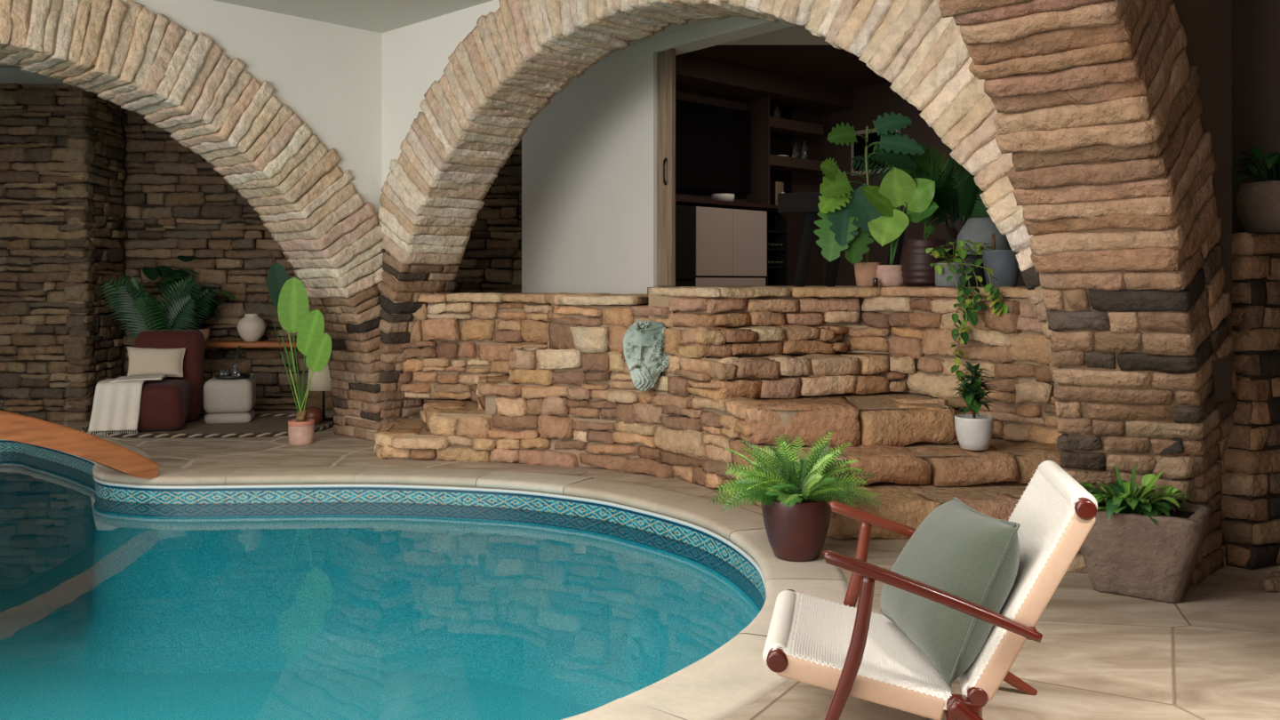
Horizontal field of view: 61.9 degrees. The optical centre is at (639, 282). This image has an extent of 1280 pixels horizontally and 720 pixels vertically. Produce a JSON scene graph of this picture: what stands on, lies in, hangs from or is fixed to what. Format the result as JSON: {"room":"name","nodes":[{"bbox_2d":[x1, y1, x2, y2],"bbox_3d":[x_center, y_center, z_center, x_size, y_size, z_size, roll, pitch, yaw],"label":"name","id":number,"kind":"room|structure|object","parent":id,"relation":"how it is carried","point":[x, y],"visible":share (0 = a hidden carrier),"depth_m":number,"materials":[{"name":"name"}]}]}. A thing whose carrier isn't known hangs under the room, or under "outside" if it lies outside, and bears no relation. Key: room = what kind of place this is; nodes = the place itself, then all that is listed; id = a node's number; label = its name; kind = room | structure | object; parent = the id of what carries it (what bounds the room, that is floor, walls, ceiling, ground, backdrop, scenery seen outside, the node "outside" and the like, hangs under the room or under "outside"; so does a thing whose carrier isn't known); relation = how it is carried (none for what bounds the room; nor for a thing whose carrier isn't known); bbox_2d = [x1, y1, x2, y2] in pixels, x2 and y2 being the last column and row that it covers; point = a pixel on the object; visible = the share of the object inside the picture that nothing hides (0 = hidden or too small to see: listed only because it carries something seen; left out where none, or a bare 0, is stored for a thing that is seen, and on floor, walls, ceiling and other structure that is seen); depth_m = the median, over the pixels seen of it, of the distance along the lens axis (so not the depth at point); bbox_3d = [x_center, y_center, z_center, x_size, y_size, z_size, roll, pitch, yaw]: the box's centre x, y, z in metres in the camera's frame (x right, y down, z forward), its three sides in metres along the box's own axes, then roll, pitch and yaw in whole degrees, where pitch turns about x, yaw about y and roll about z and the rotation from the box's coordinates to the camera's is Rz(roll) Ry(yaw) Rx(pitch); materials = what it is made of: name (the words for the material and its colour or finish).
{"room":"indoor swimming pool","nodes":[
{"label":"indoor swimming pool","id":0,"kind":"room"},
{"bbox_2d":[0,64,64,84],"bbox_3d":[-6.800,-1.865,8.250,8.400,0.010,6.500,0,0,0],"label":"ceiling","id":1,"kind":"structure","parent":0,"point":[8,74],"depth_m":9.68,"materials":[{"name":"paint"}]},
{"bbox_2d":[192,328,209,341],"bbox_3d":[-4.364,0.519,10.580,0.184,0.122,0.184,0,0,0],"label":"pot","id":2,"kind":"object","parent":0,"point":[205,332],"depth_m":10.54,"materials":[{"name":"ceramic"}]},
{"bbox_2d":[88,0,382,256],"bbox_3d":[-4.337,-0.785,6.907,0.610,2.570,6.281,0,0,44],"label":"wall","id":3,"kind":"structure","parent":0,"point":[330,75],"depth_m":8.35,"materials":[{"name":"white paint"}]},
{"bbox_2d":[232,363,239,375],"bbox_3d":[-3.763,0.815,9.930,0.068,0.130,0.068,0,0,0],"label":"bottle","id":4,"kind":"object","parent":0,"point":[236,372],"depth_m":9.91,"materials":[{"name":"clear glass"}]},
{"bbox_2d":[0,83,535,422],"bbox_3d":[-5.087,-0.314,10.460,8.476,3.272,1.021,0,0,-10],"label":"wall","id":5,"kind":"structure","parent":0,"point":[92,192],"depth_m":10.41,"materials":[{"name":"stone"}]},
{"bbox_2d":[205,340,296,347],"bbox_3d":[-3.781,0.610,10.614,1.536,0.060,0.412,0,0,0],"label":"wall shelf","id":6,"kind":"object","parent":5,"relation":"attached to","point":[209,343],"visible":0.52,"depth_m":10.43,"materials":[{"name":"brown wood"}]},
{"bbox_2d":[142,255,235,341],"bbox_3d":[-4.426,0.158,10.464,0.927,0.845,0.416,0,0,0],"label":"fig","id":7,"kind":"object","parent":6,"relation":"on","point":[172,276],"visible":0.59,"depth_m":10.50,"materials":[{"name":"plant"}]},
{"bbox_2d":[237,313,265,341],"bbox_3d":[-3.842,0.445,10.550,0.270,0.270,0.270,0,0,0],"label":"vase","id":8,"kind":"object","parent":6,"relation":"on","point":[251,327],"visible":1,"depth_m":10.46,"materials":[{"name":"beige ceramic"}]},
{"bbox_2d":[288,418,314,445],"bbox_3d":[-2.737,1.206,8.620,0.206,0.188,0.206,0,0,0],"label":"pot","id":9,"kind":"object","parent":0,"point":[300,431],"depth_m":8.54,"materials":[{"name":"ceramic"}]},
{"bbox_2d":[213,0,831,45],"bbox_3d":[-2.000,-2.110,3.300,17.800,0.120,11.800,0,0,0],"label":"ceiling","id":10,"kind":"structure","parent":0,"point":[380,16],"depth_m":8.16,"materials":[{"name":"paint"}]},
{"bbox_2d":[521,16,795,294],"bbox_3d":[0.892,-1.175,8.203,0.240,2.650,6.226,0,0,-39],"label":"wall","id":11,"kind":"structure","parent":0,"point":[589,156],"depth_m":9.54,"materials":[{"name":"white paint"}]},
{"bbox_2d":[656,48,675,286],"bbox_3d":[0.221,-0.955,8.919,0.109,1.965,0.220,0,0,-16],"label":"door","id":12,"kind":"structure","parent":11,"relation":"in","point":[666,60],"depth_m":8.90,"materials":[{"name":"brown wood"}]},
{"bbox_2d":[382,0,942,185],"bbox_3d":[0.125,-0.785,6.951,6.281,2.570,0.510,0,0,44],"label":"wall","id":13,"kind":"structure","parent":0,"point":[414,56],"depth_m":8.47,"materials":[{"name":"white paint"}]},
{"bbox_2d":[49,409,1279,719],"bbox_3d":[-2.250,1.300,4.250,17.500,0.001,16.500,0,0,0],"label":"floor","id":14,"kind":"structure","parent":0,"point":[1214,653],"depth_m":3.87,"materials":[{"name":"beige stone"}]},
{"bbox_2d":[98,273,216,342],"bbox_3d":[-4.581,0.605,10.176,1.036,1.390,0.596,0,0,-28],"label":"palm","id":15,"kind":"object","parent":14,"relation":"on","point":[140,313],"visible":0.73,"depth_m":10.15,"materials":[{"name":"green plant"}]},
{"bbox_2d":[0,0,384,441],"bbox_3d":[-4.321,-0.399,6.913,0.726,3.397,6.685,0,0,44],"label":"stone arch","id":16,"kind":"object","parent":14,"relation":"on","point":[324,229],"visible":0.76,"depth_m":8.01,"materials":[{"name":"beige stone"}]},
{"bbox_2d":[79,413,335,438],"bbox_3d":[-3.840,1.282,9.620,2.145,0.035,1.405,0,0,0],"label":"rug","id":17,"kind":"object","parent":14,"relation":"on","point":[267,424],"visible":0.53,"depth_m":9.34,"materials":[{"name":"grey fabric"}]},
{"bbox_2d":[116,329,205,431],"bbox_3d":[-4.335,0.868,9.623,0.693,0.854,1.040,0,0,-17],"label":"slipper chair","id":18,"kind":"object","parent":17,"relation":"on","point":[166,404],"visible":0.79,"depth_m":9.80,"materials":[{"name":"red fabric"}]},
{"bbox_2d":[87,374,167,437],"bbox_3d":[-4.436,1.057,9.261,0.563,0.478,0.568,0,0,-17],"label":"throw blanket","id":19,"kind":"object","parent":18,"relation":"on","point":[116,402],"visible":1,"depth_m":9.04,"materials":[{"name":"white fabric"}]},
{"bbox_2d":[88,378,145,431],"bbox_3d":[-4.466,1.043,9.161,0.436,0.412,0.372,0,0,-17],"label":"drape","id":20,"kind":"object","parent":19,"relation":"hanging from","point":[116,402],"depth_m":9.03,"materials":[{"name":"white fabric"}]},
{"bbox_2d":[127,346,185,376],"bbox_3d":[-4.420,0.725,9.734,0.496,0.277,0.201,0,0,-18],"label":"lumbar cushion","id":21,"kind":"object","parent":18,"relation":"on","point":[142,361],"visible":0.94,"depth_m":9.69,"materials":[{"name":"beige fabric"}]},
{"bbox_2d":[203,376,255,423],"bbox_3d":[-3.822,1.094,9.950,0.432,0.408,0.432,0,0,-14],"label":"ottoman","id":22,"kind":"object","parent":17,"relation":"on","point":[225,401],"visible":0.96,"depth_m":9.76,"materials":[{"name":"grey fabric"}]},
{"bbox_2d":[215,373,250,379],"bbox_3d":[-3.792,0.873,9.930,0.310,0.032,0.310,0,0,0],"label":"round tray","id":23,"kind":"object","parent":22,"relation":"on","point":[242,375],"visible":0.9,"depth_m":9.81,"materials":[{"name":"black metal"}]},
{"bbox_2d":[218,369,225,375],"bbox_3d":[-3.873,0.845,9.890,0.056,0.070,0.056,0,0,0],"label":"glass tumbler","id":24,"kind":"object","parent":23,"relation":"on","point":[220,371],"visible":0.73,"depth_m":9.87,"materials":[{"name":"white"}]},
{"bbox_2d":[223,369,229,375],"bbox_3d":[-3.837,0.845,9.890,0.056,0.070,0.056,0,0,0],"label":"glass tumbler","id":25,"kind":"object","parent":23,"relation":"on","point":[226,372],"visible":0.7,"depth_m":9.87,"materials":[{"name":"white"}]},
{"bbox_2d":[225,345,246,375],"bbox_3d":[-3.761,0.735,9.929,0.208,0.291,0.127,0,0,0],"label":"bottle vase","id":26,"kind":"object","parent":23,"relation":"on","point":[236,372],"visible":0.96,"depth_m":9.92,"materials":[{"name":"clear glass"}]},
{"bbox_2d":[305,406,322,424],"bbox_3d":[-2.975,1.215,9.700,0.170,0.170,0.170,0,0,0],"label":"clay pot","id":27,"kind":"object","parent":17,"relation":"on","point":[314,412],"visible":0.71,"depth_m":9.64,"materials":[{"name":"brown ceramic"}]},
{"bbox_2d":[306,362,333,421],"bbox_3d":[-2.967,1.020,10.000,0.300,0.560,0.300,0,0,0],"label":"floor lamp","id":28,"kind":"object","parent":17,"relation":"on","point":[321,380],"visible":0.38,"depth_m":9.88,"materials":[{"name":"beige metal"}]},
{"bbox_2d":[267,262,331,445],"bbox_3d":[-2.715,0.567,8.532,0.757,1.467,0.341,0,0,28],"label":"potted plant","id":29,"kind":"object","parent":14,"relation":"on","point":[288,295],"visible":1,"depth_m":8.46,"materials":[{"name":"green plant"}]},
{"bbox_2d":[0,436,848,719],"bbox_3d":[-3.371,1.895,5.718,8.950,1.212,5.218,0,0,27],"label":"swimming pool","id":30,"kind":"object","parent":14,"relation":"in","point":[311,593],"visible":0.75,"depth_m":7.01,"materials":[{"name":"liquid"}]},
{"bbox_2d":[0,410,158,478],"bbox_3d":[-4.367,1.006,6.186,0.340,0.587,2.950,0,0,44],"label":"wooden footbridge","id":31,"kind":"object","parent":30,"relation":"on","point":[13,427],"visible":1,"depth_m":6.76,"materials":[{"name":"orange wood"}]},
{"bbox_2d":[708,430,884,561],"bbox_3d":[0.740,0.999,5.015,0.797,0.586,0.753,0,0,31],"label":"potted fern","id":32,"kind":"object","parent":30,"relation":"on","point":[796,512],"visible":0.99,"depth_m":4.91,"materials":[{"name":"green plant"}]},
{"bbox_2d":[344,0,1224,584],"bbox_3d":[0.092,-0.501,6.991,6.668,3.601,0.749,0,0,43],"label":"stone arch","id":33,"kind":"object","parent":14,"relation":"on","point":[522,54],"visible":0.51,"depth_m":7.47,"materials":[{"name":"beige stone"}]},
{"bbox_2d":[762,460,1097,719],"bbox_3d":[0.818,0.930,3.123,0.871,0.763,0.702,0,0,11],"label":"lounge chair","id":34,"kind":"object","parent":14,"relation":"on","point":[845,650],"visible":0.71,"depth_m":2.88,"materials":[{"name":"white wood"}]},
{"bbox_2d":[879,496,1020,686],"bbox_3d":[0.891,0.861,3.101,0.296,0.443,0.525,0,0,0],"label":"cushion","id":35,"kind":"object","parent":34,"relation":"on","point":[960,550],"visible":0.9,"depth_m":2.92,"materials":[{"name":"green fabric"}]},
{"bbox_2d":[1079,464,1212,603],"bbox_3d":[2.087,1.032,4.486,0.538,0.537,0.452,0,0,34],"label":"potted plant","id":36,"kind":"object","parent":14,"relation":"on","point":[1141,545],"visible":0.91,"depth_m":4.38,"materials":[{"name":"stone"}]},
{"bbox_2d":[1218,232,1279,570],"bbox_3d":[3.045,0.537,5.266,1.181,1.540,0.683,0,0,-26],"label":"stone wall","id":37,"kind":"structure","parent":14,"relation":"on","point":[1250,500],"depth_m":4.84,"materials":[{"name":"stone"}]},
{"bbox_2d":[1232,146,1279,232],"bbox_3d":[3.084,-0.443,5.133,0.510,0.426,0.463,0,0,-36],"label":"potted plant","id":38,"kind":"object","parent":37,"relation":"on","point":[1258,203],"visible":0.95,"depth_m":5.09,"materials":[{"name":"concrete"}]},
{"bbox_2d":[1259,576,1279,592],"bbox_3d":[2.681,1.276,4.504,0.118,0.064,0.082,0,0,0],"label":"stone","id":39,"kind":"object","parent":14,"relation":"on","point":[1270,584],"visible":1,"depth_m":4.47,"materials":[{"name":"brown stone"}]},
{"bbox_2d":[1269,570,1279,576],"bbox_3d":[2.780,1.272,4.563,0.150,0.074,0.114,0,0,0],"label":"loose stone","id":40,"kind":"object","parent":14,"relation":"on","point":[1275,572],"visible":0.4,"depth_m":4.56,"materials":[{"name":"brown stone"}]},
{"bbox_2d":[373,286,1062,539],"bbox_3d":[0.714,0.674,7.384,5.528,1.312,4.032,0,0,0],"label":"wall","id":41,"kind":"structure","parent":0,"point":[547,381],"depth_m":7.12,"materials":[{"name":"stone"}]},
{"bbox_2d":[622,320,673,391],"bbox_3d":[0.061,0.491,7.155,0.359,0.481,0.166,0,0,0],"label":"face mask","id":42,"kind":"object","parent":41,"relation":"attached to","point":[643,342],"visible":0.98,"depth_m":7.14,"materials":[{"name":"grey stone"}]},
{"bbox_2d":[872,278,878,286],"bbox_3d":[1.669,-0.003,7.560,0.036,0.062,0.036,0,0,0],"label":"glass jar","id":43,"kind":"object","parent":41,"relation":"on","point":[875,280],"visible":1,"depth_m":7.55,"materials":[{"name":"glass"}]},
{"bbox_2d":[900,211,948,287],"bbox_3d":[2.000,-0.241,7.500,0.326,0.538,0.326,0,0,15],"label":"young plant","id":44,"kind":"object","parent":41,"relation":"on","point":[916,269],"visible":0.8,"depth_m":7.38,"materials":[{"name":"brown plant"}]},
{"bbox_2d":[944,360,999,450],"bbox_3d":[1.917,0.704,6.128,0.288,0.502,0.313,0,0,41],"label":"potted plant","id":45,"kind":"object","parent":41,"relation":"on","point":[974,432],"visible":1,"depth_m":6.08,"materials":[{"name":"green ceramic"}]},
{"bbox_2d":[452,285,1029,441],"bbox_3d":[2.475,0.519,10.990,9.050,0.962,10.020,0,0,0],"label":"floor","id":46,"kind":"structure","parent":0,"point":[655,300],"depth_m":7.43,"materials":[{"name":"brown stone"}]},
{"bbox_2d":[675,201,695,286],"bbox_3d":[0.200,-0.392,11.054,0.550,0.860,0.542,0,0,-44],"label":"base cabinet","id":47,"kind":"object","parent":46,"relation":"on","point":[684,212],"visible":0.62,"depth_m":10.96,"materials":[{"name":"black paint"}]},
{"bbox_2d":[694,203,767,286],"bbox_3d":[0.813,-0.392,11.653,1.157,0.860,0.530,0,0,-44],"label":"base cabinet","id":48,"kind":"object","parent":46,"relation":"on","point":[731,242],"visible":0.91,"depth_m":11.43,"materials":[{"name":"beige paint"}]},
{"bbox_2d":[675,197,777,209],"bbox_3d":[0.766,-0.847,11.601,2.126,0.040,0.580,0,0,-44],"label":"countertop","id":49,"kind":"structure","parent":48,"relation":"on","point":[677,199],"depth_m":11.34,"materials":[{"name":"brown wood"}]},
{"bbox_2d":[711,193,734,201],"bbox_3d":[0.899,-0.912,11.577,0.250,0.090,0.249,0,0,0],"label":"fruit bowl","id":50,"kind":"object","parent":49,"relation":"on","point":[730,197],"visible":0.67,"depth_m":11.47,"materials":[{"name":"white ceramic"}]},
{"bbox_2d":[775,181,783,205],"bbox_3d":[1.612,-1.017,12.333,0.140,0.300,0.024,0,0,-44],"label":"chopping board","id":51,"kind":"object","parent":49,"relation":"on","point":[779,186],"visible":0.49,"depth_m":12.30,"materials":[{"name":"brown wood"}]},
{"bbox_2d":[765,208,787,286],"bbox_3d":[1.363,-0.392,12.183,0.360,0.860,0.530,0,0,-44],"label":"wine rack","id":52,"kind":"object","parent":46,"relation":"on","point":[777,223],"visible":0.34,"depth_m":12.17,"materials":[{"name":"black paint"}]},
{"bbox_2d":[768,208,777,213],"bbox_3d":[1.408,-0.812,12.136,0.360,0.020,0.400,0,0,-44],"label":"shelf","id":53,"kind":"object","parent":52,"relation":"attached to","point":[770,211],"depth_m":11.98,"materials":[{"name":"black paint"}]},
{"bbox_2d":[768,241,779,247],"bbox_3d":[1.466,-0.427,12.136,0.076,0.076,0.280,0,0,-44],"label":"wine bottle","id":54,"kind":"object","parent":52,"relation":"on","point":[776,244],"visible":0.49,"depth_m":12.09,"materials":[{"name":"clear glass"}]},
{"bbox_2d":[768,259,779,265],"bbox_3d":[1.466,-0.227,12.136,0.076,0.076,0.280,0,0,-44],"label":"wine bottle","id":55,"kind":"object","parent":52,"relation":"on","point":[776,262],"visible":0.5,"depth_m":12.10,"materials":[{"name":"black glass"}]},
{"bbox_2d":[769,241,783,248],"bbox_3d":[1.522,-0.427,12.191,0.076,0.076,0.280,0,0,-44],"label":"wine bottle","id":56,"kind":"object","parent":52,"relation":"on","point":[780,244],"visible":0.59,"depth_m":12.15,"materials":[{"name":"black glass"}]},
{"bbox_2d":[768,230,786,233],"bbox_3d":[1.408,-0.572,12.136,0.360,0.020,0.400,0,0,-44],"label":"shelf","id":57,"kind":"object","parent":52,"relation":"attached to","point":[769,231],"depth_m":12.08,"materials":[{"name":"black paint"}]},
{"bbox_2d":[768,248,786,251],"bbox_3d":[1.408,-0.372,12.136,0.360,0.020,0.400,0,0,-44],"label":"shelf","id":58,"kind":"object","parent":52,"relation":"attached to","point":[776,249],"depth_m":12.08,"materials":[{"name":"black paint"}]},
{"bbox_2d":[768,284,786,286],"bbox_3d":[1.408,0.028,12.136,0.360,0.020,0.400,0,0,-44],"label":"shelf","id":59,"kind":"object","parent":52,"relation":"attached to","point":[768,284],"depth_m":11.99,"materials":[{"name":"black paint"}]},
{"bbox_2d":[771,259,783,265],"bbox_3d":[1.522,-0.227,12.191,0.076,0.076,0.280,0,0,-44],"label":"wine bottle","id":60,"kind":"object","parent":52,"relation":"on","point":[780,262],"visible":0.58,"depth_m":12.15,"materials":[{"name":"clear glass"}]},
{"bbox_2d":[768,266,787,268],"bbox_3d":[1.408,-0.172,12.136,0.360,0.020,0.400,0,0,-44],"label":"shelf","id":61,"kind":"object","parent":52,"relation":"attached to","point":[768,267],"depth_m":11.99,"materials":[{"name":"black paint"}]},
{"bbox_2d":[777,192,906,287],"bbox_3d":[1.894,-0.391,9.887,1.149,0.872,0.700,0,0,14],"label":"console table","id":62,"kind":"object","parent":46,"relation":"on","point":[789,204],"visible":0.5,"depth_m":9.67,"materials":[{"name":"black paint"}]},
{"bbox_2d":[813,112,924,286],"bbox_3d":[1.620,-0.595,7.649,0.774,1.246,0.342,0,0,0],"label":"potted plant","id":63,"kind":"object","parent":46,"relation":"on","point":[845,214],"visible":0.98,"depth_m":7.55,"materials":[{"name":"plant"}]},
{"bbox_2d":[860,167,938,286],"bbox_3d":[1.795,-0.386,7.565,0.544,0.829,0.402,0,0,0],"label":"plant","id":64,"kind":"object","parent":46,"relation":"on","point":[897,187],"visible":0.93,"depth_m":7.47,"materials":[{"name":"green plant"}]},
{"bbox_2d":[848,141,989,262],"bbox_3d":[2.162,-0.513,7.748,0.962,1.081,0.930,0,0,-33],"label":"potted palm","id":65,"kind":"object","parent":46,"relation":"on","point":[952,198],"visible":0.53,"depth_m":7.72,"materials":[{"name":"green plant"}]},
{"bbox_2d":[925,240,1007,380],"bbox_3d":[2.196,0.164,6.853,0.530,0.898,0.814,0,0,0],"label":"pothos","id":66,"kind":"object","parent":46,"relation":"on","point":[948,274],"visible":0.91,"depth_m":6.71,"materials":[{"name":"green plant"}]},
{"bbox_2d":[949,254,986,287],"bbox_3d":[2.250,-0.081,7.220,0.300,0.217,0.300,0,0,0],"label":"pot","id":67,"kind":"object","parent":46,"relation":"on","point":[979,271],"visible":0.38,"depth_m":7.09,"materials":[{"name":"ceramic"}]},
{"bbox_2d":[954,217,1011,254],"bbox_3d":[2.413,-0.212,7.500,0.380,0.480,0.380,0,0,0],"label":"stone vase","id":68,"kind":"object","parent":46,"relation":"on","point":[975,229],"visible":0.39,"depth_m":7.36,"materials":[{"name":"grey stone"}]},
{"bbox_2d":[981,233,1019,287],"bbox_3d":[2.327,-0.143,6.860,0.252,0.342,0.252,0,0,0],"label":"pot","id":69,"kind":"object","parent":46,"relation":"on","point":[1004,264],"visible":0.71,"depth_m":6.77,"materials":[{"name":"ceramic"}]},
{"bbox_2d":[675,86,822,286],"bbox_3d":[0.751,-1.200,12.073,4.398,2.600,0.120,0,0,-44],"label":"wall","id":70,"kind":"structure","parent":0,"point":[806,182],"depth_m":13.13,"materials":[{"name":"paint"}]},
{"bbox_2d":[675,98,751,193],"bbox_3d":[0.812,-1.505,11.937,1.267,0.950,0.060,0,0,-44],"label":"television","id":71,"kind":"object","parent":70,"relation":"attached to","point":[713,143],"visible":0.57,"depth_m":11.90,"materials":[{"name":"black glass"}]},
{"bbox_2d":[746,96,769,204],"bbox_3d":[1.371,-1.506,12.357,0.027,1.288,0.330,0,0,-44],"label":"trim","id":72,"kind":"structure","parent":70,"relation":"attached to","point":[759,108],"depth_m":12.32,"materials":[{"name":"paint"}]},
{"bbox_2d":[675,52,853,112],"bbox_3d":[1.315,-2.260,12.186,3.628,0.240,0.500,0,0,-44],"label":"ceiling beam","id":73,"kind":"structure","parent":70,"relation":"attached to","point":[692,71],"depth_m":11.97,"materials":[{"name":"paint"}]},
{"bbox_2d":[769,104,791,205],"bbox_3d":[1.563,-1.520,12.765,0.816,1.240,0.009,0,0,-44],"label":"board","id":74,"kind":"object","parent":70,"relation":"attached to","point":[780,144],"visible":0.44,"depth_m":12.89,"materials":[{"name":"black paint"}]},
{"bbox_2d":[769,154,823,173],"bbox_3d":[1.754,-1.420,12.748,1.066,0.120,0.300,0,0,-44],"label":"shelf","id":75,"kind":"object","parent":70,"relation":"attached to","point":[781,163],"visible":0.6,"depth_m":12.68,"materials":[{"name":"brown paint"}]},
{"bbox_2d":[792,143,798,158],"bbox_3d":[1.871,-1.580,12.833,0.070,0.200,0.070,0,0,0],"label":"bottle","id":76,"kind":"object","parent":75,"relation":"on","point":[795,149],"visible":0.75,"depth_m":12.80,"materials":[{"name":"clear glass"}]},
{"bbox_2d":[801,140,807,159],"bbox_3d":[1.997,-1.605,12.954,0.070,0.250,0.070,0,0,0],"label":"bottle","id":77,"kind":"object","parent":75,"relation":"on","point":[804,148],"visible":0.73,"depth_m":12.93,"materials":[{"name":"clear glass"}]},
{"bbox_2d":[769,116,823,137],"bbox_3d":[1.754,-1.860,12.748,1.066,0.120,0.300,0,0,-44],"label":"shelf","id":78,"kind":"object","parent":70,"relation":"attached to","point":[777,124],"visible":0.8,"depth_m":12.69,"materials":[{"name":"brown paint"}]},
{"bbox_2d":[773,104,780,118],"bbox_3d":[1.615,-2.010,12.586,0.080,0.180,0.080,0,0,0],"label":"jar","id":79,"kind":"object","parent":78,"relation":"on","point":[776,112],"visible":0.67,"depth_m":12.56,"materials":[{"name":"clear glass"}]},
{"bbox_2d":[687,45,889,88],"bbox_3d":[2.557,-2.380,9.894,6.666,0.001,8.184,0,0,0],"label":"ceiling","id":80,"kind":"structure","parent":0,"point":[828,64],"depth_m":11.49,"materials":[{"name":"paint"}]},
{"bbox_2d":[761,496,831,561],"bbox_3d":[0.738,1.149,5.030,0.330,0.287,0.330,0,0,0],"label":"pot","id":81,"kind":"object","parent":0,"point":[798,532],"depth_m":4.91,"materials":[{"name":"ceramic"}]},
{"bbox_2d":[854,262,881,286],"bbox_3d":[1.647,-0.059,7.720,0.200,0.174,0.200,0,0,0],"label":"pot","id":82,"kind":"object","parent":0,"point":[865,272],"depth_m":7.64,"materials":[{"name":"ceramic"}]},
{"bbox_2d":[822,82,1025,286],"bbox_3d":[3.994,-1.200,11.509,0.120,2.600,5.200,0,0,-39],"label":"wall","id":83,"kind":"structure","parent":0,"point":[872,101],"depth_m":12.83,"materials":[{"name":"paint"}]},
{"bbox_2d":[851,128,900,175],"bbox_3d":[2.822,-1.582,12.808,0.043,0.540,0.720,0,0,-39],"label":"picture frame","id":84,"kind":"object","parent":83,"relation":"attached to","point":[858,148],"visible":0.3,"depth_m":12.92,"materials":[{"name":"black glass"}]},
{"bbox_2d":[935,262,965,287],"bbox_3d":[2.082,-0.053,7.160,0.200,0.162,0.200,0,0,0],"label":"pot","id":85,"kind":"object","parent":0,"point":[940,280],"depth_m":7.07,"materials":[{"name":"concrete"}]},
{"bbox_2d":[946,248,955,262],"bbox_3d":[2.327,-0.108,7.800,0.300,0.272,0.300,0,0,0],"label":"pot","id":86,"kind":"object","parent":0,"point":[950,252],"depth_m":7.68,"materials":[{"name":"grey ceramic"}]},
{"bbox_2d":[954,414,993,450],"bbox_3d":[1.921,0.862,6.130,0.216,0.187,0.216,0,0,0],"label":"pot","id":87,"kind":"object","parent":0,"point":[974,432],"depth_m":6.05,"materials":[{"name":"ceramic"}]},
{"bbox_2d":[938,0,1238,574],"bbox_3d":[0.259,-0.450,2.603,0.659,3.500,7.184,0,0,43],"label":"stone pillar","id":88,"kind":"structure","parent":0,"point":[1099,106],"depth_m":4.16,"materials":[{"name":"brown stone"}]},
{"bbox_2d":[1171,0,1231,401],"bbox_3d":[0.201,-0.785,2.528,0.500,2.570,6.281,0,0,44],"label":"wall","id":89,"kind":"structure","parent":0,"point":[1207,24],"depth_m":4.47,"materials":[{"name":"brown paint"}]},
{"bbox_2d":[1232,0,1279,231],"bbox_3d":[4.566,-0.375,4.304,4.861,3.350,0.120,0,0,43],"label":"wall","id":90,"kind":"structure","parent":0,"point":[1255,23],"depth_m":5.52,"materials":[{"name":"brown paint"}]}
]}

